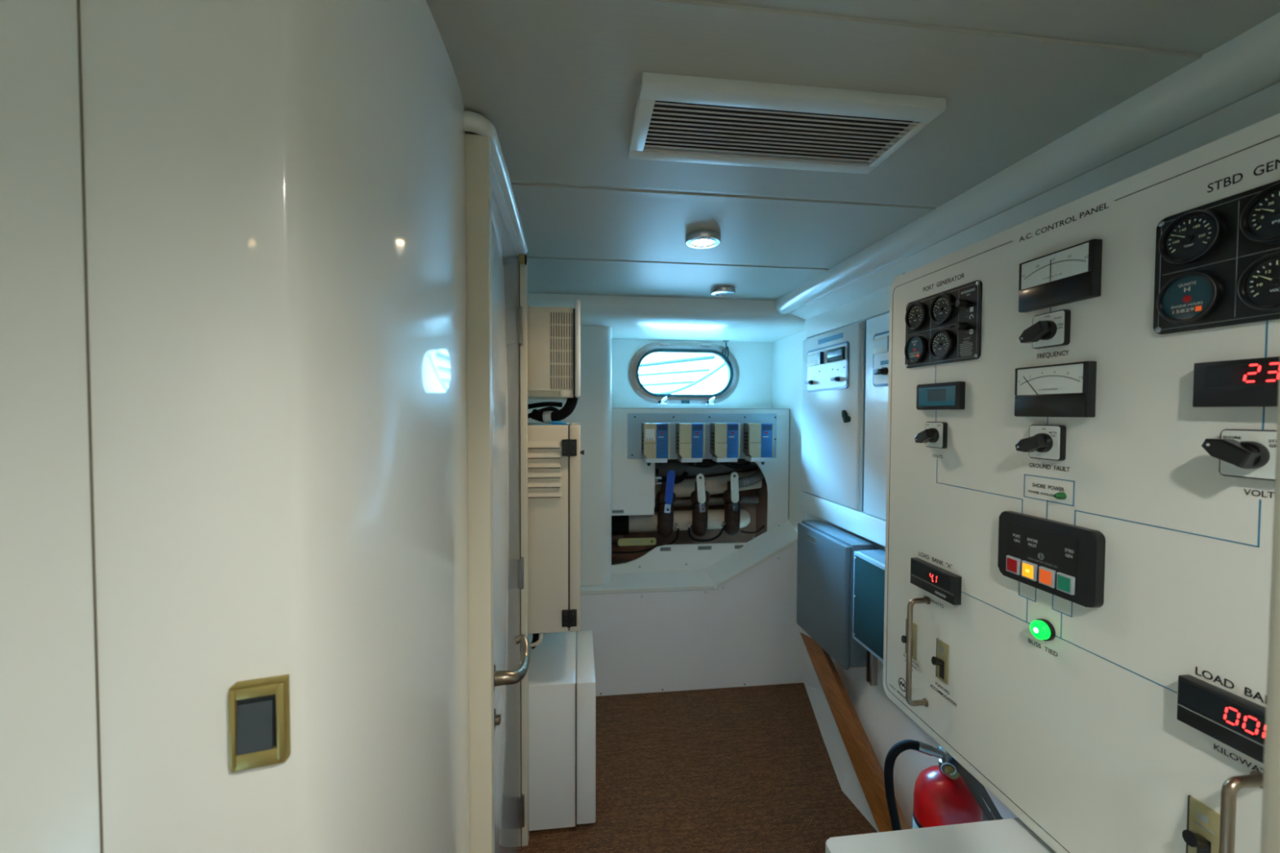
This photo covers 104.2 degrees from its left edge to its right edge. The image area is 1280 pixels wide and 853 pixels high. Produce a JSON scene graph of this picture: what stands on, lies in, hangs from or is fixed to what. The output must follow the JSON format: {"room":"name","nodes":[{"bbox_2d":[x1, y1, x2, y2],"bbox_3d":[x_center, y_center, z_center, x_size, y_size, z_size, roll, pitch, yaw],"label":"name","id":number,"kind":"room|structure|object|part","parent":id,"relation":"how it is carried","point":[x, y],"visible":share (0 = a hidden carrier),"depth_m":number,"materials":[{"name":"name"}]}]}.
{"room":"electrical room","nodes":[
{"label":"electrical room","id":0,"kind":"room"},
{"bbox_2d":[0,0,470,852],"bbox_3d":[-0.675,0.422,0.574,0.800,2.040,0.651,0,2,-7],"label":"wall","id":1,"kind":"structure","parent":0,"point":[275,190],"depth_m":0.43,"materials":[{"name":"white paint"}]},
{"bbox_2d":[76,0,103,852],"bbox_3d":[-0.442,0.437,0.411,0.001,2.000,0.002,0,2,-7],"label":"trim","id":2,"kind":"structure","parent":1,"relation":"attached to","point":[78,20],"depth_m":0.40,"materials":[{"name":"brown"}]},
{"bbox_2d":[227,674,290,773],"bbox_3d":[-0.336,0.263,0.440,0.044,0.078,0.008,0,2,-20],"label":"light switch","id":3,"kind":"object","parent":1,"relation":"attached to","point":[260,721],"visible":1,"depth_m":0.44,"materials":[{"name":"gold metal"}]},
{"bbox_2d":[465,131,528,852],"bbox_3d":[-0.375,0.412,1.305,0.093,2.000,0.723,0,2,-7],"label":"door frame","id":4,"kind":"structure","parent":1,"relation":"attached to","point":[482,180],"depth_m":0.95,"materials":[{"name":"beige"}]},
{"bbox_2d":[491,191,530,852],"bbox_3d":[-0.339,0.431,1.311,0.116,1.938,0.659,0,2,-7],"label":"door","id":5,"kind":"structure","parent":1,"relation":"in","point":[509,670],"depth_m":1.31,"materials":[{"name":"white"}]},
{"bbox_3d":[-0.293,0.556,1.182,0.060,0.061,0.161,0,2,6],"label":"lever handle","id":6,"kind":"part","parent":5,"relation":"part of","materials":[{"name":"silver metal"}]},
{"bbox_2d":[518,253,526,265],"bbox_3d":[-0.374,-0.533,1.588,0.023,0.030,0.023,0,2,-7],"label":"hinge","id":7,"kind":"object","parent":5,"relation":"attached to","point":[522,257],"depth_m":1.58,"materials":[{"name":"gold metal"}]},
{"bbox_2d":[568,542,804,696],"bbox_3d":[0.118,0.988,2.580,1.540,0.800,0.024,0,2,-7],"label":"wall","id":8,"kind":"structure","parent":0,"point":[745,631],"depth_m":2.60,"materials":[{"name":"white paint"}]},
{"bbox_2d":[611,338,773,408],"bbox_3d":[0.070,-0.311,3.058,1.680,0.550,0.070,0,2,-7],"label":"wall","id":9,"kind":"structure","parent":0,"point":[753,390],"depth_m":3.08,"materials":[{"name":"white paint"}]},
{"bbox_2d":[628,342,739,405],"bbox_3d":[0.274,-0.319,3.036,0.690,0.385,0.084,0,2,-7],"label":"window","id":10,"kind":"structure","parent":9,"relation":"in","point":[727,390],"depth_m":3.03,"materials":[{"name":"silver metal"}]},
{"bbox_2d":[518,682,877,852],"bbox_3d":[0.139,1.446,0.714,2.250,0.030,3.900,0,2,-7],"label":"floor","id":11,"kind":"structure","parent":0,"point":[742,769],"depth_m":1.96,"materials":[{"name":"carpet"}]},
{"bbox_2d":[528,630,595,831],"bbox_3d":[-0.373,1.136,1.907,0.392,0.518,0.421,0,2,-7],"label":"base cabinet","id":12,"kind":"object","parent":11,"relation":"on","point":[562,691],"visible":0.7,"depth_m":1.72,"materials":[{"name":"white metal"}]},
{"bbox_3d":[-0.212,1.127,1.929,0.066,0.500,0.415,0,2,-7],"label":"lid","id":13,"kind":"part","parent":12,"relation":"part of","materials":[{"name":"white paint"}]},
{"bbox_2d":[825,817,1055,852],"bbox_3d":[0.639,1.065,0.637,0.616,0.740,0.488,0,2,-7],"label":"countertop","id":14,"kind":"structure","parent":11,"relation":"on","point":[1007,835],"depth_m":0.83,"materials":[{"name":"white"}]},
{"bbox_2d":[884,739,1004,831],"bbox_3d":[0.793,1.088,1.214,0.240,0.662,0.290,-1,2,-35],"label":"fire extinguisher","id":15,"kind":"object","parent":11,"relation":"on","point":[946,793],"visible":0.74,"depth_m":1.20,"materials":[{"name":"red paint"}]},
{"bbox_3d":[0.769,0.853,1.127,0.022,0.088,0.175,0,2,-7],"label":"squeeze lever","id":16,"kind":"part","parent":15,"relation":"part of","materials":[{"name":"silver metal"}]},
{"bbox_3d":[0.770,0.832,1.120,0.024,0.085,0.192,0,2,-7],"label":"carry handle","id":17,"kind":"part","parent":15,"relation":"part of","materials":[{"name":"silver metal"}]},
{"bbox_2d":[1260,364,1279,852],"bbox_3d":[0.403,0.443,0.296,0.049,2.000,0.035,0,2,-7],"label":"post","id":18,"kind":"object","parent":11,"relation":"on","point":[1270,818],"visible":1,"depth_m":0.30,"materials":[{"name":"beige metal"}]},
{"bbox_2d":[611,408,789,573],"bbox_3d":[0.096,0.481,2.921,1.700,1.173,0.294,0,2,-7],"label":"wall","id":19,"kind":"structure","parent":0,"point":[775,472],"depth_m":2.85,"materials":[{"name":"white paint"}]},
{"bbox_2d":[612,509,623,513],"bbox_3d":[-0.122,0.470,2.748,0.065,0.020,0.002,0,2,-7],"label":"label plate","id":20,"kind":"object","parent":19,"relation":"attached to","point":[621,511],"visible":1,"depth_m":2.75,"materials":[{"name":"grey metal"}]},
{"bbox_2d":[611,459,655,515],"bbox_3d":[-0.050,0.337,2.760,0.270,0.310,0.014,0,2,-7],"label":"panel","id":21,"kind":"object","parent":19,"relation":"attached to","point":[632,480],"depth_m":2.75,"materials":[{"name":"white"}]},
{"bbox_2d":[660,546,671,551],"bbox_3d":[0.143,0.687,2.788,0.062,0.022,0.001,0,2,-7],"label":"label plate","id":22,"kind":"object","parent":19,"relation":"attached to","point":[662,548],"visible":1,"depth_m":2.79,"materials":[{"name":"grey"}]},
{"bbox_2d":[611,508,750,534],"bbox_3d":[0.231,0.565,2.967,0.878,0.136,0.128,0,2,-7],"label":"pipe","id":23,"kind":"object","parent":19,"relation":"attached to","point":[622,524],"visible":0.62,"depth_m":2.91,"materials":[{"name":"plastic"}]},
{"bbox_2d":[611,533,656,546],"bbox_3d":[-0.036,0.644,2.707,0.245,0.060,0.252,0,2,-7],"label":"valve","id":24,"kind":"object","parent":23,"relation":"attached to","point":[616,539],"visible":0.94,"depth_m":2.67,"materials":[{"name":"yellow metal"}]},
{"bbox_3d":[-0.016,0.646,2.790,0.215,0.040,0.010,0,2,-7],"label":"lever","id":25,"kind":"part","parent":24,"relation":"part of","materials":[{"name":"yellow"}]},
{"bbox_2d":[655,470,675,537],"bbox_3d":[0.149,0.440,2.848,0.116,0.393,0.126,0,2,-7],"label":"valve","id":26,"kind":"object","parent":23,"relation":"attached to","point":[665,498],"visible":1,"depth_m":2.81,"materials":[{"name":"brown metal"}]},
{"bbox_2d":[611,528,679,553],"bbox_3d":[0.012,0.647,2.807,0.426,0.136,0.022,0,2,-7],"label":"wire","id":27,"kind":"object","parent":26,"relation":"attached to","point":[677,530],"visible":0.84,"depth_m":2.81,"materials":[{"name":"black rubber"}]},
{"bbox_3d":[0.167,0.366,2.797,0.061,0.243,0.011,0,2,-7],"label":"lever","id":28,"kind":"part","parent":26,"relation":"part of","materials":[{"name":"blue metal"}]},
{"bbox_2d":[655,468,688,485],"bbox_3d":[0.166,0.290,2.890,0.231,0.092,0.101,0,2,-7],"label":"hose","id":29,"kind":"object","parent":26,"relation":"attached to","point":[658,478],"visible":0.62,"depth_m":2.88,"materials":[{"name":"black rubber"}]},
{"bbox_2d":[690,473,710,536],"bbox_3d":[0.348,0.451,2.872,0.116,0.371,0.126,0,2,-7],"label":"valve","id":30,"kind":"object","parent":23,"relation":"attached to","point":[700,497],"visible":0.99,"depth_m":2.84,"materials":[{"name":"brown metal"}]},
{"bbox_3d":[0.346,0.377,2.819,0.054,0.220,0.012,0,2,-7],"label":"lever","id":31,"kind":"part","parent":30,"relation":"part of","materials":[{"name":"silver metal"}]},
{"bbox_2d":[722,471,742,535],"bbox_3d":[0.539,0.447,2.896,0.116,0.378,0.126,0,2,-7],"label":"valve","id":32,"kind":"object","parent":23,"relation":"attached to","point":[732,496],"visible":0.95,"depth_m":2.86,"materials":[{"name":"brown metal"}]},
{"bbox_2d":[688,524,724,542],"bbox_3d":[0.386,0.614,2.859,0.223,0.092,0.029,0,2,-10],"label":"wire","id":33,"kind":"object","parent":32,"relation":"attached to","point":[723,527],"visible":1,"depth_m":2.85,"materials":[{"name":"black rubber"}]},
{"bbox_3d":[0.540,0.373,2.843,0.049,0.227,0.012,0,2,-7],"label":"lever","id":34,"kind":"part","parent":32,"relation":"part of","materials":[{"name":"silver metal"}]},
{"bbox_2d":[738,466,764,488],"bbox_3d":[0.666,0.282,2.920,0.204,0.151,0.071,0,2,-17],"label":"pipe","id":35,"kind":"object","parent":32,"relation":"attached to","point":[756,477],"visible":0.79,"depth_m":2.89,"materials":[{"name":"grey plastic"}]},
{"bbox_2d":[740,525,764,533],"bbox_3d":[0.661,0.601,2.901,0.152,0.040,0.036,0,2,-11],"label":"wire","id":36,"kind":"object","parent":32,"relation":"attached to","point":[762,526],"visible":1,"depth_m":2.89,"materials":[{"name":"black rubber"}]},
{"bbox_2d":[580,520,797,595],"bbox_3d":[0.111,0.695,2.672,1.549,0.304,0.226,0,2,-7],"label":"trim","id":37,"kind":"structure","parent":19,"relation":"attached to","point":[784,536],"depth_m":2.67,"materials":[{"name":"white"}]},
{"bbox_2d":[527,325,612,585],"bbox_3d":[-0.386,0.151,2.620,0.470,1.334,0.165,0,2,-7],"label":"wall","id":38,"kind":"structure","parent":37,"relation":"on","point":[593,411],"depth_m":2.56,"materials":[{"name":"white paint"}]},
{"bbox_2d":[627,413,776,458],"bbox_3d":[0.355,0.053,2.792,0.854,0.253,0.008,0,2,-7],"label":"plate","id":39,"kind":"object","parent":19,"relation":"attached to","point":[635,420],"visible":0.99,"depth_m":2.77,"materials":[{"name":"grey metal"}]},
{"bbox_2d":[641,422,670,466],"bbox_3d":[0.084,0.098,2.704,0.141,0.232,0.108,0,2,-7],"label":"module","id":40,"kind":"object","parent":39,"relation":"attached to","point":[655,437],"visible":1,"depth_m":2.65,"materials":[{"name":"grey plastic"}]},
{"bbox_2d":[675,422,705,465],"bbox_3d":[0.275,0.098,2.727,0.141,0.232,0.108,0,2,-7],"label":"module","id":41,"kind":"object","parent":39,"relation":"attached to","point":[690,437],"visible":1,"depth_m":2.68,"materials":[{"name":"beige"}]},
{"bbox_2d":[710,422,740,465],"bbox_3d":[0.469,0.098,2.751,0.141,0.232,0.108,0,2,-7],"label":"module","id":42,"kind":"object","parent":39,"relation":"attached to","point":[725,437],"visible":1,"depth_m":2.70,"materials":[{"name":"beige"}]},
{"bbox_2d":[742,422,773,464],"bbox_3d":[0.660,0.098,2.774,0.141,0.232,0.108,0,2,-7],"label":"module","id":43,"kind":"object","parent":39,"relation":"attached to","point":[757,437],"visible":1,"depth_m":2.73,"materials":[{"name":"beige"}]},
{"bbox_2d":[697,546,711,550],"bbox_3d":[0.366,0.687,2.815,0.080,0.022,0.001,0,2,-7],"label":"label plate","id":44,"kind":"object","parent":19,"relation":"attached to","point":[700,548],"visible":1,"depth_m":2.81,"materials":[{"name":"grey"}]},
{"bbox_2d":[655,458,758,476],"bbox_3d":[0.366,0.229,3.009,0.739,0.146,0.092,0,2,-7],"label":"pipe","id":45,"kind":"object","parent":19,"relation":"attached to","point":[677,466],"visible":0.37,"depth_m":2.97,"materials":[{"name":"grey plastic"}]},
{"bbox_2d":[654,495,759,507],"bbox_3d":[0.361,0.456,3.020,0.731,0.064,0.048,0,2,-7],"label":"pipe","id":46,"kind":"object","parent":19,"relation":"attached to","point":[746,499],"visible":0.34,"depth_m":3.01,"materials":[{"name":"grey plastic"}]},
{"bbox_2d":[655,470,761,497],"bbox_3d":[0.366,0.349,3.003,0.738,0.165,0.110,0,2,-7],"label":"pipe","id":47,"kind":"object","parent":19,"relation":"attached to","point":[714,485],"visible":0.46,"depth_m":2.96,"materials":[{"name":"plastic"}]},
{"bbox_2d":[643,408,790,519],"bbox_3d":[0.348,0.215,2.799,1.030,0.634,0.003,0,2,-7],"label":"trim","id":48,"kind":"structure","parent":19,"relation":"attached to","point":[643,408],"depth_m":2.85,"materials":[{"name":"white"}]},
{"bbox_2d":[687,460,754,469],"bbox_3d":[0.465,0.216,2.862,0.388,0.062,0.057,0,2,-4],"label":"hose","id":49,"kind":"object","parent":19,"relation":"attached to","point":[700,464],"visible":0.7,"depth_m":2.85,"materials":[{"name":"black rubber"}]},
{"bbox_2d":[734,544,743,549],"bbox_3d":[0.565,0.687,2.840,0.052,0.022,0.001,0,2,-7],"label":"label plate","id":50,"kind":"object","parent":19,"relation":"attached to","point":[735,546],"visible":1,"depth_m":2.84,"materials":[{"name":"grey"}]},
{"bbox_2d":[772,330,806,533],"bbox_3d":[1.113,0.415,1.035,0.060,2.040,4.360,0,2,-7],"label":"wall","id":51,"kind":"structure","parent":0,"point":[787,352],"depth_m":2.82,"materials":[{"name":"white paint"}]},
{"bbox_2d":[800,320,865,511],"bbox_3d":[0.876,-0.049,2.290,0.106,0.774,0.525,0,2,-7],"label":"electrical panel","id":52,"kind":"object","parent":51,"relation":"attached to","point":[833,361],"visible":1,"depth_m":2.21,"materials":[{"name":"white paint"}]},
{"bbox_3d":[0.820,-0.213,2.414,0.026,0.022,0.047,0,2,-7],"label":"knob","id":53,"kind":"part","parent":52,"relation":"part of","materials":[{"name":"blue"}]},
{"bbox_3d":[0.844,-0.267,2.283,0.026,0.200,0.380,0,2,-7],"label":"instrument panel","id":54,"kind":"part","parent":52,"relation":"part of","materials":[{"name":"white metal"}]},
{"bbox_3d":[0.851,-0.206,2.166,0.026,0.022,0.047,0,2,-7],"label":"knob","id":55,"kind":"part","parent":52,"relation":"part of","materials":[{"name":"black"}]},
{"bbox_3d":[0.868,-0.043,2.097,0.024,0.052,0.037,0,2,-7],"label":"door handle","id":56,"kind":"part","parent":52,"relation":"part of","materials":[{"name":"black plastic"}]},
{"bbox_2d":[800,491,885,546],"bbox_3d":[1.078,0.431,0.761,0.075,0.093,3.625,0,2,-7],"label":"trim","id":57,"kind":"structure","parent":51,"relation":"attached to","point":[871,527],"depth_m":2.11,"materials":[{"name":"white"}]},
{"bbox_2d":[862,320,866,511],"bbox_3d":[0.938,-0.041,2.013,0.050,0.775,0.036,0,2,-7],"label":"trim","id":58,"kind":"structure","parent":51,"relation":"attached to","point":[866,320],"depth_m":2.02,"materials":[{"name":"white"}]},
{"bbox_2d":[863,312,889,519],"bbox_3d":[0.949,-0.031,1.685,0.108,0.774,0.615,0,2,-7],"label":"electrical panel","id":59,"kind":"object","parent":51,"relation":"attached to","point":[877,327],"visible":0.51,"depth_m":1.90,"materials":[{"name":"white paint"}]},
{"bbox_3d":[0.907,-0.249,1.767,0.026,0.200,0.300,0,2,-7],"label":"instrument panel","id":60,"kind":"part","parent":59,"relation":"part of","materials":[{"name":"white metal"}]},
{"bbox_3d":[0.893,-0.216,1.811,0.028,0.054,0.110,0,2,-7],"label":"knob","id":61,"kind":"part","parent":59,"relation":"part of","materials":[{"name":"black plastic"}]},
{"bbox_2d":[789,81,1279,338],"bbox_3d":[1.031,-0.485,0.717,0.180,0.184,3.600,0,2,-7],"label":"trim","id":62,"kind":"structure","parent":51,"relation":"attached to","point":[867,298],"depth_m":1.15,"materials":[{"name":"white paint"}]},
{"bbox_2d":[426,0,1279,300],"bbox_3d":[0.109,-0.595,0.551,2.350,0.062,3.700,0,2,-7],"label":"ceiling","id":63,"kind":"structure","parent":0,"point":[557,82],"depth_m":0.85,"materials":[{"name":"white paint"}]},
{"bbox_2d":[463,110,528,253],"bbox_3d":[-0.380,-0.561,1.234,0.146,0.039,0.707,0,2,-7],"label":"pipe","id":64,"kind":"object","parent":63,"relation":"attached to","point":[473,122],"visible":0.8,"depth_m":1.03,"materials":[{"name":"white metal"}]},
{"bbox_2d":[527,293,805,342],"bbox_3d":[-0.173,-0.583,2.693,2.110,0.128,0.700,0,2,-7],"label":"ceiling beam","id":65,"kind":"structure","parent":63,"relation":"attached to","point":[637,317],"depth_m":2.44,"materials":[{"name":"white paint"}]},
{"bbox_2d":[723,340,728,362],"bbox_3d":[0.527,-0.458,3.028,0.036,0.139,0.042,0,2,-7],"label":"hook","id":66,"kind":"object","parent":65,"relation":"hanging from","point":[726,360],"visible":1,"depth_m":3.02,"materials":[{"name":"silver metal"}]},
{"bbox_2d":[684,229,720,248],"bbox_3d":[0.195,-0.581,1.544,0.110,0.025,0.110,0,2,-7],"label":"recessed light","id":67,"kind":"object","parent":63,"relation":"in","point":[700,238],"visible":1,"depth_m":1.52,"materials":[{"name":"silver metal"}]},
{"bbox_2d":[710,285,735,297],"bbox_3d":[0.368,-0.599,2.210,0.110,0.025,0.110,0,2,-7],"label":"recessed light","id":68,"kind":"object","parent":63,"relation":"in","point":[722,291],"visible":1,"depth_m":2.18,"materials":[{"name":"silver metal"}]},
{"bbox_2d":[627,71,946,173],"bbox_3d":[0.255,-0.566,0.954,0.535,0.020,0.240,0,2,-7],"label":"ceiling vent","id":69,"kind":"object","parent":63,"relation":"in","point":[683,118],"visible":1,"depth_m":0.92,"materials":[{"name":"grey metal"}]},
{"bbox_2d":[773,12,1279,314],"bbox_3d":[0.916,-0.540,0.696,0.092,0.074,3.590,0,2,-7],"label":"trim","id":70,"kind":"structure","parent":63,"relation":"attached to","point":[1248,64],"depth_m":0.94,"materials":[{"name":"white"}]},
{"bbox_2d":[803,511,1017,832],"bbox_3d":[1.013,0.960,0.776,0.200,0.965,3.800,0,2,-7],"label":"wall","id":71,"kind":"structure","parent":0,"point":[884,723],"depth_m":1.86,"materials":[{"name":"white paint"}]},
{"bbox_2d":[796,520,873,669],"bbox_3d":[0.827,0.700,2.159,0.115,0.495,0.445,0,2,-7],"label":"junction box","id":72,"kind":"object","parent":71,"relation":"attached to","point":[825,552],"visible":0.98,"depth_m":2.07,"materials":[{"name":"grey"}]},
{"bbox_3d":[0.762,0.500,2.214,0.001,0.030,0.090,0,2,-7],"label":"label plate","id":73,"kind":"part","parent":72,"relation":"part of","materials":[{"name":"grey metal"}]},
{"bbox_2d":[800,632,910,832],"bbox_3d":[0.801,1.158,1.910,0.068,0.352,1.018,0,2,1],"label":"wooden plank","id":74,"kind":"object","parent":71,"relation":"attached to","point":[868,769],"visible":0.78,"depth_m":1.82,"materials":[{"name":"brown wood"}]},
{"bbox_2d":[853,550,884,662],"bbox_3d":[0.886,0.641,1.666,0.116,0.334,0.455,0,2,-7],"label":"junction box","id":75,"kind":"object","parent":71,"relation":"attached to","point":[868,590],"visible":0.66,"depth_m":1.78,"materials":[{"name":"blue metal"}]},
{"bbox_2d":[866,649,877,685],"bbox_3d":[0.868,0.881,1.862,0.025,0.160,0.034,0,2,-7],"label":"pipe","id":76,"kind":"object","parent":75,"relation":"hanging from","point":[872,660],"visible":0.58,"depth_m":1.85,"materials":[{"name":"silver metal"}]},
{"bbox_2d":[883,113,1279,852],"bbox_3d":[0.822,0.164,0.816,0.424,1.026,0.870,0,2,-7],"label":"control panel","id":77,"kind":"object","parent":71,"relation":"attached to","point":[1083,392],"visible":0.99,"depth_m":0.72,"materials":[{"name":"white metal"}]},
{"bbox_3d":[0.600,0.489,1.079,0.047,0.242,0.017,0,2,-7],"label":"pull handle","id":78,"kind":"part","parent":77,"relation":"part of","materials":[{"name":"silver metal"}]},
{"bbox_2d":[914,422,947,448],"bbox_3d":[0.611,0.018,1.047,0.034,0.054,0.056,0,2,-7],"label":"switch","id":79,"kind":"object","parent":77,"relation":"attached to","point":[935,434],"depth_m":1.04,"materials":[{"name":"black plastic"}]},
{"bbox_3d":[0.625,-0.205,1.040,0.006,0.149,0.214,0,2,-7],"label":"gauge plate","id":80,"kind":"part","parent":77,"relation":"part of","materials":[{"name":"black"}]},
{"bbox_3d":[0.622,-0.195,0.972,0.022,0.015,0.024,0,2,-7],"label":"toggle knob","id":81,"kind":"part","parent":77,"relation":"part of","materials":[{"name":"black plastic"}]},
{"bbox_3d":[0.622,-0.239,0.971,0.022,0.015,0.024,0,2,-7],"label":"toggle knob","id":82,"kind":"part","parent":77,"relation":"part of","materials":[{"name":"black plastic"}]},
{"bbox_2d":[1014,424,1066,460],"bbox_3d":[0.641,0.025,0.799,0.034,0.055,0.058,0,2,-7],"label":"switch","id":83,"kind":"object","parent":77,"relation":"attached to","point":[1041,442],"depth_m":0.79,"materials":[{"name":"black plastic"}]},
{"bbox_2d":[1030,618,1055,640],"bbox_3d":[0.648,0.329,0.805,0.018,0.033,0.033,0,2,-7],"label":"lamp","id":84,"kind":"object","parent":77,"relation":"attached to","point":[1041,629],"depth_m":0.80,"materials":[{"name":"green plastic"}]},
{"bbox_2d":[1018,309,1071,348],"bbox_3d":[0.642,-0.154,0.792,0.034,0.054,0.057,0,2,-7],"label":"switch","id":85,"kind":"object","parent":77,"relation":"attached to","point":[1048,328],"depth_m":0.78,"materials":[{"name":"black plastic"}]},
{"bbox_2d":[1053,492,1066,499],"bbox_3d":[0.654,0.108,0.776,0.014,0.011,0.012,0,2,-7],"label":"light","id":86,"kind":"object","parent":77,"relation":"attached to","point":[1057,495],"depth_m":0.77,"materials":[{"name":"green plastic"}]},
{"bbox_3d":[0.686,-0.191,0.544,0.006,0.149,0.214,0,2,-7],"label":"gauge plate","id":87,"kind":"part","parent":77,"relation":"part of","materials":[{"name":"black"}]},
{"bbox_2d":[1201,429,1276,480],"bbox_3d":[0.671,0.031,0.553,0.034,0.054,0.057,0,2,-7],"label":"switch","id":88,"kind":"object","parent":77,"relation":"attached to","point":[1236,455],"depth_m":0.55,"materials":[{"name":"black plastic"}]},
{"bbox_3d":[0.665,0.504,0.552,0.047,0.242,0.017,0,2,-7],"label":"pull handle","id":89,"kind":"part","parent":77,"relation":"part of","materials":[{"name":"silver metal"}]},
{"bbox_3d":[-0.856,0.384,1.897,0.560,2.040,2.150,0,2,-7],"label":"wall","id":90,"kind":"structure","parent":0,"visible":0},
{"bbox_2d":[527,299,580,399],"bbox_3d":[-0.393,-0.268,1.854,0.339,0.328,0.410,0,2,-7],"label":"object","id":91,"kind":"object","parent":90,"relation":"attached to","point":[553,333],"visible":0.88,"depth_m":1.67,"materials":[{"name":"beige metal"}]},
{"bbox_2d":[530,395,577,423],"bbox_3d":[-0.297,-0.060,1.724,0.163,0.098,0.057,0,2,-7],"label":"cable conduit","id":92,"kind":"object","parent":91,"relation":"attached to","point":[545,417],"visible":0.98,"depth_m":1.71,"materials":[{"name":"black rubber"}]},
{"bbox_2d":[551,311,572,388],"bbox_3d":[-0.263,-0.255,1.673,0.071,0.256,0.002,0,2,-7],"label":"grille","id":93,"kind":"object","parent":91,"relation":"attached to","point":[561,322],"depth_m":1.67,"materials":[{"name":"grey"}]},
{"bbox_3d":[-0.234,-0.268,1.874,0.018,0.328,0.410,0,2,-7],"label":"door","id":94,"kind":"part","parent":91,"relation":"part of","materials":[{"name":"white paint"}]},
{"bbox_2d":[528,422,584,633],"bbox_3d":[-0.388,0.344,1.869,0.353,0.709,0.417,0,2,-7],"label":"upper cabinet","id":95,"kind":"object","parent":90,"relation":"attached to","point":[554,451],"visible":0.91,"depth_m":1.69,"materials":[{"name":"beige plastic"}]},
{"bbox_2d":[529,632,545,648],"bbox_3d":[-0.366,0.740,1.735,0.076,0.074,0.050,0,2,-7],"label":"cable","id":96,"kind":"object","parent":95,"relation":"hanging from","point":[536,641],"visible":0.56,"depth_m":1.72,"materials":[{"name":"beige plastic"}]},
{"bbox_2d":[527,401,564,419],"bbox_3d":[-0.340,-0.054,1.761,0.158,0.069,0.038,0,2,-7],"label":"loose cable","id":97,"kind":"object","parent":95,"relation":"on","point":[549,405],"visible":0.65,"depth_m":1.76,"materials":[{"name":"black rubber"}]},
{"bbox_2d":[534,421,570,425],"bbox_3d":[-0.300,-0.011,1.712,0.120,0.016,0.050,0,2,-7],"label":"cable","id":98,"kind":"object","parent":95,"relation":"on","point":[553,423],"visible":0.99,"depth_m":1.70,"materials":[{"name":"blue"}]},
{"bbox_3d":[-0.246,0.344,1.895,0.037,0.709,0.400,0,2,-7],"label":"door","id":99,"kind":"part","parent":95,"relation":"part of","materials":[{"name":"beige plastic"}]},
{"label":"outside","id":100,"kind":"structure","parent":0,"visible":0},
{"bbox_2d":[638,352,728,394],"bbox_3d":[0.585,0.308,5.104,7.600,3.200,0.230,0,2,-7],"label":"porthole window","id":101,"kind":"structure","parent":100,"point":[658,372],"depth_m":4.97,"materials":[{"name":"white"}]},
{"bbox_2d":[653,362,725,394],"bbox_3d":[0.194,-0.714,4.607,2.521,0.958,0.649,0,2,-7],"label":"mooring line","id":102,"kind":"object","parent":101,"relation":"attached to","point":[723,364],"visible":0.42,"depth_m":4.37,"materials":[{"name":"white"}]}
]}

